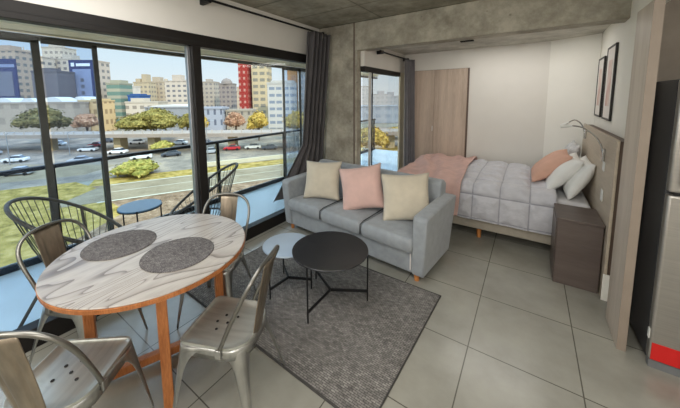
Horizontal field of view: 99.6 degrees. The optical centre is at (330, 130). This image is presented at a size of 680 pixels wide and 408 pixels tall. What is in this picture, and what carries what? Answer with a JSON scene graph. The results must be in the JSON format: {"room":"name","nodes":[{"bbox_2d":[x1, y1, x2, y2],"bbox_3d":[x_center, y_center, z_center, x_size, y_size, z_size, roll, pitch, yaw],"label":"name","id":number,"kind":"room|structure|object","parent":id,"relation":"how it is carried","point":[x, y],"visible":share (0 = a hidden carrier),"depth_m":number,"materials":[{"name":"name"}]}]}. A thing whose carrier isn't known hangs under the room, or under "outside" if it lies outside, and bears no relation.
{"room":"studio apartment","nodes":[
{"label":"studio apartment","id":0,"kind":"room"},
{"bbox_2d":[18,0,319,53],"bbox_3d":[-1.697,-1.059,2.196,0.100,0.410,5.250,4,8,35],"label":"wall","id":1,"kind":"structure","parent":0,"point":[213,19],"depth_m":2.79,"materials":[{"name":"white paint"}]},
{"bbox_2d":[0,0,305,352],"bbox_3d":[-1.414,0.229,2.713,0.102,2.270,4.270,4,8,35],"label":"window","id":2,"kind":"structure","parent":1,"relation":"in","point":[10,10],"depth_m":2.71,"materials":[{"name":"black metal"}]},
{"bbox_2d":[200,0,323,33],"bbox_3d":[-0.682,-1.305,3.419,0.152,0.050,1.910,4,8,35],"label":"curtain rod","id":3,"kind":"object","parent":1,"relation":"attached to","point":[202,2],"visible":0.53,"depth_m":3.05,"materials":[{"name":"black metal"}]},
{"bbox_2d":[274,31,330,201],"bbox_3d":[-0.398,-0.222,3.905,0.224,2.206,1.008,5,9,43],"label":"curtain","id":4,"kind":"object","parent":3,"relation":"hanging from","point":[318,44],"visible":0.82,"depth_m":4.06,"materials":[{"name":"grey fabric"}]},
{"bbox_2d":[0,31,377,78],"bbox_3d":[-1.662,-1.139,4.706,0.080,0.045,11.000,4,8,35],"label":"track","id":5,"kind":"object","parent":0,"point":[99,45],"visible":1,"depth_m":3.60,"materials":[{"name":"grey metal"}]},
{"bbox_2d":[0,20,379,74],"bbox_3d":[-1.158,-1.267,4.339,1.430,0.120,11.000,4,8,35],"label":"ceiling","id":6,"kind":"structure","parent":0,"point":[0,20],"depth_m":3.36,"materials":[{"name":"beige paint"}]},
{"bbox_2d":[0,21,377,76],"bbox_3d":[-1.679,-1.218,4.708,0.160,0.060,11.000,4,8,35],"label":"trim","id":7,"kind":"structure","parent":6,"relation":"attached to","point":[4,26],"depth_m":3.43,"materials":[{"name":"beige paint"}]},
{"bbox_2d":[0,149,397,330],"bbox_3d":[-0.843,1.257,4.416,2.140,0.120,11.000,4,8,35],"label":"floor","id":8,"kind":"structure","parent":0,"point":[17,294],"depth_m":2.88,"materials":[{"name":"tile"}]},
{"bbox_2d":[0,35,60,227],"bbox_3d":[-3.213,0.281,2.531,0.030,2.280,1.110,4,8,35],"label":"sliding glass panel","id":9,"kind":"object","parent":8,"relation":"on","point":[34,43],"visible":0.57,"depth_m":2.91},
{"bbox_2d":[3,196,121,327],"bbox_3d":[-2.147,0.974,2.450,0.769,0.916,0.732,-4,7,-31],"label":"lounge chair","id":10,"kind":"object","parent":8,"relation":"on","point":[8,212],"visible":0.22,"depth_m":2.32,"materials":[{"name":"black metal"}]},
{"bbox_2d":[40,39,113,230],"bbox_3d":[-2.737,0.207,3.159,0.030,2.280,0.450,4,8,35],"label":"sliding glass panel","id":11,"kind":"object","parent":8,"relation":"on","point":[93,48],"visible":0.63,"depth_m":3.27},
{"bbox_2d":[117,199,161,225],"bbox_3d":[-2.125,1.087,3.249,0.428,0.500,0.436,4,8,35],"label":"side table","id":12,"kind":"object","parent":8,"relation":"on","point":[137,207],"visible":0.91,"depth_m":3.18,"materials":[{"name":"blue metal"}]},
{"bbox_2d":[0,119,375,275],"bbox_3d":[-1.662,0.643,4.916,0.070,1.005,10.900,4,8,35],"label":"balcony railing","id":13,"kind":"object","parent":8,"relation":"on","point":[10,268],"visible":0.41,"depth_m":3.68,"materials":[{"name":"black metal"}]},
{"bbox_2d":[169,162,238,215],"bbox_3d":[-1.458,0.865,3.365,0.769,0.916,0.732,-3,7,-18],"label":"lounge chair","id":14,"kind":"object","parent":8,"relation":"on","point":[234,163],"visible":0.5,"depth_m":3.38,"materials":[{"name":"black metal"}]},
{"bbox_2d":[282,68,297,177],"bbox_3d":[-0.802,-0.124,5.978,0.030,2.280,0.460,4,8,35],"label":"sliding glass panel","id":15,"kind":"object","parent":8,"relation":"on","point":[283,69],"visible":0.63,"depth_m":5.79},
{"bbox_2d":[298,69,305,147],"bbox_3d":[-0.379,-0.190,6.531,0.030,2.280,0.940,4,8,35],"label":"sliding glass panel","id":16,"kind":"object","parent":8,"relation":"on","point":[299,70],"visible":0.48,"depth_m":6.12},
{"bbox_2d":[0,221,679,407],"bbox_3d":[0.564,1.484,2.079,4.270,0.120,7.150,4,8,35],"label":"floor","id":17,"kind":"structure","parent":0,"point":[500,332],"depth_m":1.86,"materials":[{"name":"tile"}]},
{"bbox_2d":[0,331,153,407],"bbox_3d":[-1.163,1.093,1.262,0.448,0.859,0.494,-1,6,-3],"label":"metal chair","id":18,"kind":"object","parent":17,"relation":"on","point":[76,373],"visible":1,"depth_m":1.21,"materials":[{"name":"metal"}]},
{"bbox_2d":[15,219,147,364],"bbox_3d":[-1.599,1.030,1.861,0.494,0.859,0.448,1,6,9],"label":"metal chair","id":19,"kind":"object","parent":17,"relation":"on","point":[48,237],"visible":0.3,"depth_m":1.81,"materials":[{"name":"metal"}]},
{"bbox_2d":[35,214,244,407],"bbox_3d":[-1.062,1.091,1.804,1.044,0.752,1.044,4,8,35],"label":"dining table","id":20,"kind":"object","parent":17,"relation":"on","point":[71,284],"visible":0.82,"depth_m":1.51,"materials":[{"name":"brown wood"}]},
{"bbox_2d":[80,229,156,260],"bbox_3d":[-1.318,0.712,1.806,0.388,0.005,0.388,4,8,35],"label":"placemat","id":21,"kind":"object","parent":20,"relation":"on","point":[121,244],"visible":1,"depth_m":1.78,"materials":[{"name":"grey fabric"}]},
{"bbox_2d":[139,237,213,272],"bbox_3d":[-0.892,0.721,1.690,0.388,0.005,0.388,4,8,35],"label":"placemat","id":22,"kind":"object","parent":20,"relation":"on","point":[182,253],"visible":1,"depth_m":1.66,"materials":[{"name":"grey fabric"}]},
{"bbox_2d":[173,244,284,407],"bbox_3d":[-0.532,1.053,1.565,0.494,0.859,0.448,1,6,11],"label":"metal chair","id":23,"kind":"object","parent":17,"relation":"on","point":[228,329],"visible":1,"depth_m":1.46,"materials":[{"name":"metal"}]},
{"bbox_2d":[186,246,440,407],"bbox_3d":[-0.193,1.385,2.434,1.881,0.016,1.249,4,8,35],"label":"area rug","id":24,"kind":"object","parent":17,"relation":"on","point":[352,350],"visible":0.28,"depth_m":2.09,"materials":[{"name":"grey carpet"}]},
{"bbox_2d":[177,192,255,327],"bbox_3d":[-0.878,0.980,2.251,0.448,0.859,0.494,0,6,6],"label":"metal chair","id":25,"kind":"object","parent":24,"relation":"on","point":[228,200],"visible":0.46,"depth_m":2.38,"materials":[{"name":"metal"}]},
{"bbox_2d":[262,233,311,298],"bbox_3d":[-0.368,1.177,2.507,0.424,0.392,0.424,4,8,35],"label":"coffee table","id":26,"kind":"object","parent":24,"relation":"on","point":[286,241],"visible":0.66,"depth_m":2.49,"materials":[{"name":"grey metal"}]},
{"bbox_2d":[292,231,367,323],"bbox_3d":[0.001,1.169,2.334,0.610,0.440,0.611,4,8,35],"label":"coffee table","id":27,"kind":"object","parent":24,"relation":"on","point":[326,251],"visible":1,"depth_m":2.27,"materials":[{"name":"black metal"}]},
{"bbox_2d":[282,159,455,280],"bbox_3d":[0.340,0.883,3.336,1.905,0.800,0.782,5,8,41],"label":"sofa","id":28,"kind":"object","parent":17,"relation":"on","point":[415,246],"visible":0.66,"depth_m":2.87,"materials":[{"name":"grey fabric"}]},
{"bbox_2d":[288,194,342,219],"bbox_3d":[-0.138,0.902,3.624,0.552,0.152,0.584,5,8,41],"label":"seat cushion","id":29,"kind":"object","parent":28,"relation":"on","point":[311,207],"depth_m":3.44,"materials":[{"name":"grey fabric"}]},
{"bbox_2d":[303,160,341,200],"bbox_3d":[-0.097,0.612,3.548,0.488,0.468,0.236,1,7,16],"label":"cushion","id":30,"kind":"object","parent":28,"relation":"on","point":[322,179],"visible":1,"depth_m":3.48,"materials":[{"name":"beige fabric"}]},
{"bbox_2d":[321,201,383,233],"bbox_3d":[0.277,0.938,3.268,0.552,0.152,0.584,5,8,41],"label":"seat cushion","id":31,"kind":"object","parent":28,"relation":"on","point":[334,214],"depth_m":3.09,"materials":[{"name":"grey fabric"}]},
{"bbox_2d":[339,163,383,209],"bbox_3d":[0.352,0.640,3.214,0.582,0.550,0.258,1,7,16],"label":"cushion","id":32,"kind":"object","parent":28,"relation":"on","point":[361,187],"visible":0.99,"depth_m":3.14,"materials":[{"name":"fabric"}]},
{"bbox_2d":[361,212,412,251],"bbox_3d":[0.692,0.973,2.912,0.552,0.153,0.584,5,8,41],"label":"seat cushion","id":33,"kind":"object","parent":28,"relation":"on","point":[398,234],"depth_m":2.74,"materials":[{"name":"grey fabric"}]},
{"bbox_2d":[380,172,428,220],"bbox_3d":[0.763,0.676,2.903,0.526,0.494,0.241,1,7,14],"label":"cushion","id":34,"kind":"object","parent":28,"relation":"on","point":[405,196],"visible":0.93,"depth_m":2.84,"materials":[{"name":"beige fabric"}]},
{"bbox_2d":[415,68,469,159],"bbox_3d":[1.885,0.012,5.052,0.950,2.125,0.046,4,8,35],"label":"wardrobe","id":35,"kind":"object","parent":17,"relation":"on","point":[441,96],"visible":0.62,"depth_m":4.97,"materials":[{"name":"brown wood"}]},
{"bbox_2d":[452,186,590,244],"bbox_3d":[2.134,0.905,3.898,1.900,0.600,1.420,4,8,35],"label":"bed","id":36,"kind":"object","parent":17,"relation":"on","point":[579,200],"visible":0.17,"depth_m":3.12,"materials":[{"name":"beige wood"}]},
{"bbox_2d":[397,153,476,215],"bbox_3d":[1.622,0.704,4.218,0.825,0.550,1.638,4,8,35],"label":"throw","id":37,"kind":"object","parent":36,"relation":"on","point":[452,169],"visible":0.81,"depth_m":3.85,"materials":[{"name":"fabric"}]},
{"bbox_2d":[457,159,556,234],"bbox_3d":[2.278,0.737,3.768,0.989,0.466,1.591,4,8,35],"label":"duvet","id":38,"kind":"object","parent":36,"relation":"on","point":[501,193],"visible":0.79,"depth_m":3.18,"materials":[{"name":"white fabric"}]},
{"bbox_2d":[531,149,572,181],"bbox_3d":[2.576,0.406,3.371,0.348,0.341,0.580,4,8,35],"label":"pillow","id":39,"kind":"object","parent":38,"relation":"on","point":[544,167],"visible":0.85,"depth_m":3.22,"materials":[{"name":"pink fabric"}]},
{"bbox_2d":[545,152,584,188],"bbox_3d":[2.600,0.454,3.212,0.303,0.362,0.620,4,8,35],"label":"pillow","id":40,"kind":"object","parent":38,"relation":"on","point":[565,171],"visible":0.63,"depth_m":3.02,"materials":[{"name":"white fabric"}]},
{"bbox_2d":[564,140,580,156],"bbox_3d":[3.019,0.361,3.644,0.207,0.438,0.560,4,8,35],"label":"pillow","id":41,"kind":"object","parent":36,"relation":"on","point":[572,147],"visible":0.3,"depth_m":3.46,"materials":[{"name":"fabric"}]},
{"bbox_2d":[562,156,595,199],"bbox_3d":[2.653,0.498,3.083,0.241,0.399,0.600,4,8,35],"label":"pillow","id":42,"kind":"object","parent":36,"relation":"on","point":[582,177],"visible":0.73,"depth_m":2.89,"materials":[{"name":"white fabric"}]},
{"bbox_2d":[550,203,605,293],"bbox_3d":[2.229,1.046,2.624,0.312,0.600,0.423,4,8,35],"label":"nightstand","id":43,"kind":"object","parent":17,"relation":"on","point":[577,233],"visible":1,"depth_m":2.47,"materials":[{"name":"brown wood"}]},
{"bbox_2d":[606,0,665,351],"bbox_3d":[1.978,0.325,1.886,0.044,2.200,0.328,4,8,35],"label":"divider panel","id":44,"kind":"object","parent":17,"relation":"on","point":[649,25],"visible":1,"depth_m":1.81,"materials":[{"name":"brown wood"}]},
{"bbox_2d":[629,79,679,376],"bbox_3d":[2.339,0.572,1.708,0.628,1.742,0.615,4,8,35],"label":"fridge","id":45,"kind":"object","parent":17,"relation":"on","point":[654,318],"visible":0.91,"depth_m":1.72,"materials":[{"name":"metal"}]},
{"bbox_2d":[319,23,360,164],"bbox_3d":[0.101,-0.171,4.329,0.750,2.680,0.110,4,8,35],"label":"trim column","id":46,"kind":"structure","parent":0,"point":[338,129],"depth_m":4.17,"materials":[{"name":"concrete"}]},
{"bbox_2d":[230,0,477,28],"bbox_3d":[0.067,-1.234,1.095,4.270,0.150,5.500,4,8,35],"label":"ceiling","id":47,"kind":"structure","parent":0,"point":[320,14],"depth_m":3.32,"materials":[{"name":"concrete"}]},
{"bbox_2d":[361,49,404,170],"bbox_3d":[0.925,-0.109,4.832,0.080,2.430,1.640,4,8,35],"label":"wall","id":48,"kind":"structure","parent":0,"point":[368,58],"depth_m":5.02,"materials":[{"name":"white paint"}]},
{"bbox_2d":[353,23,354,163],"bbox_3d":[0.345,-0.148,4.102,0.017,2.680,0.026,4,8,35],"label":"trim","id":49,"kind":"structure","parent":48,"relation":"attached to","point":[353,23],"depth_m":4.05,"materials":[{"name":"grey concrete"}]},
{"bbox_2d":[360,66,399,165],"bbox_3d":[0.851,0.069,4.734,0.080,2.100,1.350,4,8,35],"label":"window","id":50,"kind":"structure","parent":48,"relation":"in","point":[366,69],"depth_m":4.33,"materials":[{"name":"black metal"}]},
{"bbox_2d":[377,50,408,61],"bbox_3d":[1.048,-1.220,4.732,0.112,0.050,1.190,4,8,35],"label":"curtain rod","id":51,"kind":"object","parent":48,"relation":"attached to","point":[379,51],"visible":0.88,"depth_m":4.48,"materials":[{"name":"black metal"}]},
{"bbox_2d":[404,59,414,165],"bbox_3d":[1.432,-0.169,5.177,0.235,2.165,0.084,-3,7,-19],"label":"curtain","id":52,"kind":"object","parent":51,"relation":"hanging from","point":[409,97],"visible":0.84,"depth_m":5.16,"materials":[{"name":"grey fabric"}]},
{"bbox_2d":[403,41,550,166],"bbox_3d":[2.255,-0.125,4.869,2.220,2.430,0.100,4,8,35],"label":"wall","id":53,"kind":"structure","parent":0,"point":[508,84],"depth_m":4.46,"materials":[{"name":"white paint"}]},
{"bbox_2d":[356,0,631,50],"bbox_3d":[1.528,-1.227,3.261,2.730,0.370,0.200,4,8,35],"label":"beam","id":54,"kind":"structure","parent":0,"point":[479,19],"depth_m":3.07,"materials":[{"name":"concrete"}]},
{"bbox_2d":[388,24,610,54],"bbox_3d":[2.164,-1.322,3.970,3.100,0.150,1.700,4,8,35],"label":"ceiling","id":55,"kind":"structure","parent":0,"point":[553,35],"depth_m":4.02,"materials":[{"name":"concrete"}]},
{"bbox_2d":[543,33,602,158],"bbox_3d":[3.321,-0.035,3.971,0.135,2.430,0.656,-5,8,-33],"label":"wall","id":56,"kind":"structure","parent":0,"point":[573,67],"depth_m":3.90,"materials":[{"name":"white paint"}]},
{"bbox_2d":[594,0,638,138],"bbox_3d":[2.907,-0.041,2.928,0.155,2.680,2.059,4,8,35],"label":"wall","id":57,"kind":"structure","parent":0,"point":[623,33],"depth_m":2.59,"materials":[{"name":"white paint"}]},
{"bbox_2d":[594,56,606,116],"bbox_3d":[3.232,-0.516,3.442,0.021,0.695,0.400,4,8,36],"label":"picture frame","id":58,"kind":"object","parent":57,"relation":"attached to","point":[602,62],"visible":0.97,"depth_m":3.39,"materials":[{"name":"white paper"}]},
{"bbox_2d":[597,69,601,104],"bbox_3d":[3.227,-0.516,3.445,0.003,0.431,0.168,4,8,36],"label":"print","id":59,"kind":"object","parent":58,"relation":"attached to","point":[600,74],"depth_m":3.43},
{"bbox_2d":[581,123,623,300],"bbox_3d":[2.718,0.649,2.941,0.086,1.310,1.706,4,8,35],"label":"headboard","id":60,"kind":"object","parent":57,"relation":"attached to","point":[608,181],"visible":0.66,"depth_m":2.38,"materials":[{"name":"brown wood"}]},
{"bbox_2d":[560,124,605,160],"bbox_3d":[2.282,0.106,2.609,0.320,0.310,0.060,4,8,35],"label":"reading lamp","id":61,"kind":"object","parent":60,"relation":"attached to","point":[602,157],"visible":1,"depth_m":2.55,"materials":[{"name":"silver metal"}]},
{"bbox_2d":[601,42,618,120],"bbox_3d":[2.890,-0.488,2.973,0.021,0.760,0.440,4,8,36],"label":"picture frame","id":62,"kind":"object","parent":57,"relation":"attached to","point":[612,54],"visible":1,"depth_m":2.92,"materials":[{"name":"white paper"}]},
{"bbox_2d":[605,59,612,105],"bbox_3d":[2.885,-0.489,2.976,0.002,0.471,0.185,4,8,36],"label":"print","id":63,"kind":"object","parent":62,"relation":"attached to","point":[610,67],"depth_m":2.96},
{"bbox_2d":[638,0,670,11],"bbox_3d":[2.067,-1.016,1.803,0.045,0.478,0.545,4,8,35],"label":"wall","id":64,"kind":"structure","parent":0,"point":[642,3],"depth_m":1.96,"materials":[{"name":"white paint"}]},
{"bbox_2d":[657,0,679,81],"bbox_3d":[2.586,0.071,1.951,0.760,2.680,0.080,4,8,35],"label":"cabinet","id":65,"kind":"object","parent":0,"point":[669,58],"depth_m":1.99,"materials":[{"name":"wood"}]},
{"label":"outside","id":66,"kind":"structure","parent":0,"visible":0},
{"bbox_2d":[77,101,397,185],"bbox_3d":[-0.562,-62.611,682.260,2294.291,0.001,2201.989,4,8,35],"label":"city","id":67,"kind":"object","parent":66,"point":[363,125],"depth_m":132.87},
{"bbox_2d":[0,45,33,97],"bbox_3d":[-156.551,-21.303,142.587,14.100,40.000,9.950,-1,6,0],"label":"apartment building","id":68,"kind":"structure","parent":67,"relation":"on","point":[15,63],"depth_m":137.99,"materials":[{"name":"paint"}]},
{"bbox_2d":[23,47,55,67],"bbox_3d":[-155.318,-23.196,152.717,13.600,41.500,9.400,-1,6,0],"label":"apartment building","id":69,"kind":"structure","parent":67,"relation":"on","point":[46,62],"depth_m":151.22,"materials":[{"name":"paint"}]},
{"bbox_2d":[0,97,90,131],"bbox_3d":[-115.317,-5.936,115.436,31.920,14.700,7.400,-1,6,0],"label":"building","id":70,"kind":"structure","parent":67,"relation":"on","point":[9,107],"depth_m":111.89,"materials":[{"name":"paint"}]},
{"bbox_2d":[30,68,76,97],"bbox_3d":[-127.287,-14.536,133.585,11.700,28.000,9.400,-1,6,0],"label":"apartment building","id":71,"kind":"structure","parent":67,"relation":"on","point":[57,83],"depth_m":129.00,"materials":[{"name":"paint"}]},
{"bbox_2d":[41,37,76,57],"bbox_3d":[-162.534,-30.338,174.553,11.900,51.000,10.400,-1,6,0],"label":"apartment building","id":72,"kind":"structure","parent":67,"relation":"on","point":[54,51],"depth_m":167.96,"materials":[{"name":"paint"}]},
{"bbox_2d":[55,55,79,70],"bbox_3d":[-145.765,-22.955,163.318,10.500,38.500,9.400,-1,6,0],"label":"apartment building","id":73,"kind":"structure","parent":67,"relation":"on","point":[61,63],"depth_m":157.44,"materials":[{"name":"paint"}]},
{"bbox_2d":[70,113,98,130],"bbox_3d":[-90.771,-2.273,107.362,9.702,8.799,9.680,4,8,35],"label":"tree","id":74,"kind":"object","parent":67,"relation":"on","point":[85,120],"visible":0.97,"depth_m":105.03,"materials":[{"name":"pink plant"}]},
{"bbox_2d":[68,60,110,98],"bbox_3d":[-119.069,-18.084,143.989,12.800,32.600,9.950,-1,6,0],"label":"apartment building","id":75,"kind":"structure","parent":67,"relation":"on","point":[83,69],"depth_m":138.60,"materials":[{"name":"paint"}]},
{"bbox_2d":[74,96,116,130],"bbox_3d":[-101.317,-7.106,123.873,11.900,14.900,8.400,-1,6,0],"label":"classical building","id":76,"kind":"structure","parent":67,"relation":"on","point":[109,114],"depth_m":122.17,"materials":[{"name":"paint"}]},
{"bbox_2d":[105,80,132,122],"bbox_3d":[-104.625,-13.367,143.799,6.800,23.000,9.400,-1,6,0],"label":"office building","id":77,"kind":"structure","parent":67,"relation":"on","point":[117,90],"depth_m":139.65,"materials":[{"name":"glass"}]},
{"bbox_2d":[133,74,157,100],"bbox_3d":[-130.020,-23.742,202.990,11.000,31.000,9.400,-1,6,0],"label":"apartment building","id":78,"kind":"structure","parent":67,"relation":"on","point":[147,87],"depth_m":199.12,"materials":[{"name":"paint"}]},
{"bbox_2d":[124,98,167,116],"bbox_3d":[-84.924,-7.966,133.855,15.100,14.100,8.400,-1,6,0],"label":"apartment building","id":79,"kind":"structure","parent":67,"relation":"on","point":[135,105],"depth_m":129.57,"materials":[{"name":"paint"}]},
{"bbox_2d":[151,77,167,100],"bbox_3d":[-125.278,-24.616,214.971,13.500,30.000,9.400,-1,6,0],"label":"apartment building","id":80,"kind":"structure","parent":67,"relation":"on","point":[161,95],"depth_m":210.26,"materials":[{"name":"paint"}]},
{"bbox_2d":[144,104,188,130],"bbox_3d":[-66.200,-5.427,122.585,19.700,11.200,9.400,-1,6,0],"label":"building","id":81,"kind":"structure","parent":67,"relation":"on","point":[178,109],"depth_m":117.77,"materials":[{"name":"paint"}]},
{"bbox_2d":[164,75,187,104],"bbox_3d":[-99.905,-22.170,193.133,16.800,29.500,9.400,-1,6,0],"label":"apartment building","id":82,"kind":"structure","parent":67,"relation":"on","point":[176,88],"depth_m":188.38,"materials":[{"name":"paint"}]},
{"bbox_2d":[202,79,219,106],"bbox_3d":[-85.959,-22.743,206.164,10.900,27.500,9.400,-1,6,0],"label":"apartment building","id":83,"kind":"structure","parent":67,"relation":"on","point":[211,97],"depth_m":201.66,"materials":[{"name":"paint"}]},
{"bbox_2d":[218,78,236,108],"bbox_3d":[-68.446,-21.343,192.932,8.900,27.320,10.045,-1,6,0],"label":"apartment building","id":84,"kind":"structure","parent":67,"relation":"on","point":[227,89],"depth_m":188.75,"materials":[{"name":"paint"}]},
{"bbox_2d":[238,60,252,108],"bbox_3d":[-44.285,-20.185,151.654,5.000,33.700,10.400,-1,6,0],"label":"apartment building","id":85,"kind":"structure","parent":67,"relation":"on","point":[244,71],"depth_m":146.89,"materials":[{"name":"paint"}]},
{"bbox_2d":[251,62,271,119],"bbox_3d":[-36.083,-20.029,153.189,9.000,32.900,9.400,-1,6,0],"label":"apartment building","id":86,"kind":"structure","parent":67,"relation":"on","point":[261,75],"depth_m":148.55,"materials":[{"name":"paint"}]},
{"bbox_2d":[267,80,296,127],"bbox_3d":[-21.708,-11.965,131.965,12.400,21.300,9.400,-1,6,0],"label":"office building","id":87,"kind":"structure","parent":67,"relation":"on","point":[274,88],"depth_m":127.44,"materials":[{"name":"paint"}]},
{"bbox_2d":[287,70,297,110],"bbox_3d":[-19.915,-18.147,153.917,4.900,28.700,8.400,-1,6,0],"label":"apartment building","id":88,"kind":"structure","parent":67,"relation":"on","point":[291,75],"depth_m":148.91,"materials":[{"name":"paint"}]},
{"bbox_2d":[298,72,304,113],"bbox_3d":[-10.643,-15.830,143.620,9.400,26.200,9.400,-1,6,0],"label":"office building","id":89,"kind":"structure","parent":67,"relation":"on","point":[302,73],"depth_m":138.60,"materials":[{"name":"glass"}]},
{"bbox_2d":[361,86,368,104],"bbox_3d":[29.992,-28.704,264.981,12.900,24.200,9.400,-1,6,0],"label":"apartment building","id":90,"kind":"structure","parent":67,"relation":"on","point":[364,89],"depth_m":260.14,"materials":[{"name":"paint"}]},
{"bbox_2d":[361,105,397,122],"bbox_3d":[31.923,-8.883,154.497,36.400,9.200,9.400,-1,6,0],"label":"apartment building","id":91,"kind":"structure","parent":67,"relation":"on","point":[381,113],"depth_m":150.01,"materials":[{"name":"paint"}]},
{"bbox_2d":[373,91,392,104],"bbox_3d":[40.308,-21.544,225.541,15.400,18.500,9.400,-1,6,0],"label":"apartment building","id":92,"kind":"structure","parent":67,"relation":"on","point":[380,98],"depth_m":220.84,"materials":[{"name":"paint"}]},
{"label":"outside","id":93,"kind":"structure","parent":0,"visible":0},
{"bbox_2d":[0,182,119,266],"bbox_3d":[-65.876,11.605,20.305,84.867,0.001,73.214,4,8,35],"label":"grass","id":94,"kind":"structure","parent":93,"point":[10,235],"depth_m":33.32,"materials":[{"name":"green plant"}]},
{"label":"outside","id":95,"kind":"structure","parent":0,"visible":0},
{"bbox_2d":[0,127,397,189],"bbox_3d":[-37.508,2.454,100.094,179.764,0.001,170.126,4,8,35],"label":"parking garage","id":96,"kind":"structure","parent":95,"point":[31,148],"depth_m":72.03,"materials":[{"name":"concrete"}]},
{"bbox_2d":[0,155,29,162],"bbox_3d":[-68.466,6.161,62.489,4.186,1.499,1.800,-2,7,-17],"label":"car","id":97,"kind":"object","parent":96,"relation":"on","point":[20,158],"visible":0.97,"depth_m":61.96,"materials":[{"name":"white paint"}]},
{"bbox_2d":[10,105,73,129],"bbox_3d":[-87.410,-1.783,87.942,15.085,12.048,14.428,4,8,35],"label":"tree","id":98,"kind":"object","parent":96,"relation":"on","point":[26,119],"visible":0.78,"depth_m":84.68,"materials":[{"name":"green plant"}]},
{"bbox_2d":[107,147,128,154],"bbox_3d":[-52.476,5.072,70.941,4.186,1.499,1.800,-1,6,-6],"label":"car","id":99,"kind":"object","parent":96,"relation":"on","point":[121,150],"visible":0.95,"depth_m":70.21,"materials":[{"name":"white paint"}]},
{"bbox_2d":[112,107,179,130],"bbox_3d":[-53.765,-1.544,87.610,20.317,11.039,19.397,4,8,35],"label":"tree","id":100,"kind":"object","parent":96,"relation":"on","point":[157,118],"visible":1,"depth_m":82.70,"materials":[{"name":"green plant"}]},
{"bbox_2d":[148,140,174,149],"bbox_3d":[-41.798,3.713,71.309,5.743,2.555,6.033,-3,7,-25],"label":"shrub","id":101,"kind":"object","parent":96,"relation":"on","point":[164,143],"visible":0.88,"depth_m":69.83,"materials":[{"name":"green plant"}]},
{"bbox_2d":[178,113,188,129],"bbox_3d":[-53.562,-2.264,107.051,7.418,8.162,6.510,4,8,35],"label":"tree","id":102,"kind":"object","parent":96,"relation":"on","point":[184,120],"visible":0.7,"depth_m":105.06,"materials":[{"name":"green plant"}]},
{"bbox_2d":[0,128,397,150],"bbox_3d":[-19.980,2.069,76.679,260.000,5.600,8.000,-1,6,0],"label":"elevated road","id":103,"kind":"structure","parent":96,"relation":"on","point":[120,138],"depth_m":72.59,"materials":[{"name":"concrete"}]},
{"bbox_2d":[204,106,228,129],"bbox_3d":[-48.092,-4.601,118.168,10.700,10.200,8.400,-1,6,0],"label":"classical building","id":104,"kind":"structure","parent":96,"relation":"on","point":[218,114],"depth_m":114.23,"materials":[{"name":"paint"}]},
{"bbox_2d":[223,112,245,129],"bbox_3d":[-32.723,-2.230,99.942,8.215,9.271,7.176,4,8,35],"label":"tree","id":105,"kind":"object","parent":96,"relation":"on","point":[233,119],"visible":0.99,"depth_m":98.00,"materials":[{"name":"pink plant"}]},
{"bbox_2d":[225,109,256,129],"bbox_3d":[-37.090,-4.488,121.210,10.900,9.100,8.400,-1,6,0],"label":"classical building","id":106,"kind":"structure","parent":96,"relation":"on","point":[245,113],"depth_m":117.14,"materials":[{"name":"paint"}]},
{"bbox_2d":[246,110,268,140],"bbox_3d":[-23.041,-1.581,91.310,7.047,9.706,7.381,-2,6,-9],"label":"tree","id":107,"kind":"object","parent":96,"relation":"on","point":[258,120],"visible":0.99,"depth_m":89.51,"materials":[{"name":"yellow plant"}]},
{"bbox_2d":[282,109,303,140],"bbox_3d":[-10.711,-1.684,90.415,8.825,9.887,8.661,-2,7,-14],"label":"tree","id":108,"kind":"object","parent":96,"relation":"on","point":[292,120],"visible":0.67,"depth_m":87.82,"materials":[{"name":"yellow plant"}]},
{"bbox_2d":[207,145,381,166],"bbox_3d":[-6.065,5.477,66.134,46.000,0.900,0.304,-4,7,-28],"label":"sidewalk","id":109,"kind":"structure","parent":96,"relation":"on","point":[272,157],"depth_m":60.72,"materials":[{"name":"beige concrete"}]},
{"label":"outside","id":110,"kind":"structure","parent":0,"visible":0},
{"bbox_2d":[46,150,396,209],"bbox_3d":[32.859,4.612,74.727,77.824,0.001,142.919,4,8,35],"label":"road","id":111,"kind":"structure","parent":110,"point":[96,195],"depth_m":44.67,"materials":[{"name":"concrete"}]},
{"bbox_2d":[97,176,282,202],"bbox_3d":[36.519,4.831,72.279,69.541,0.001,134.442,4,8,35],"label":"kerb","id":112,"kind":"object","parent":111,"relation":"on","point":[281,176],"visible":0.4,"depth_m":40.98,"materials":[{"name":"grey concrete"}]},
{"bbox_2d":[361,126,389,148],"bbox_3d":[8.565,2.598,62.232,8.798,7.253,8.334,4,8,35],"label":"tree","id":113,"kind":"object","parent":111,"relation":"on","point":[381,139],"visible":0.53,"depth_m":60.02,"materials":[{"name":"yellow plant"}]},
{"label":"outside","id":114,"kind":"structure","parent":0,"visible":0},
{"bbox_2d":[68,164,279,245],"bbox_3d":[18.226,8.309,43.089,126.121,0.001,171.051,4,8,35],"label":"scrub","id":115,"kind":"object","parent":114,"point":[169,200],"visible":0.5,"depth_m":37.33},
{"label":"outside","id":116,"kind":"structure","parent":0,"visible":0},
{"bbox_2d":[0,164,113,182],"bbox_3d":[-85.208,8.188,52.426,69.232,0.001,58.191,4,8,35],"label":"street","id":117,"kind":"structure","parent":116,"point":[74,170],"depth_m":53.27,"materials":[{"name":"grey asphalt"}]},
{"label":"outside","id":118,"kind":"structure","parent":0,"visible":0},
{"bbox_2d":[88,146,397,186],"bbox_3d":[20.920,4.452,77.123,65.486,0.001,121.251,4,8,35],"label":"verge","id":119,"kind":"structure","parent":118,"point":[116,180],"depth_m":52.19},
{"bbox_2d":[109,158,161,177],"bbox_3d":[-34.029,6.454,50.822,7.680,2.679,7.343,0,6,6],"label":"shrub","id":120,"kind":"object","parent":119,"relation":"on","point":[139,168],"visible":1,"depth_m":48.51,"materials":[{"name":"green plant"}]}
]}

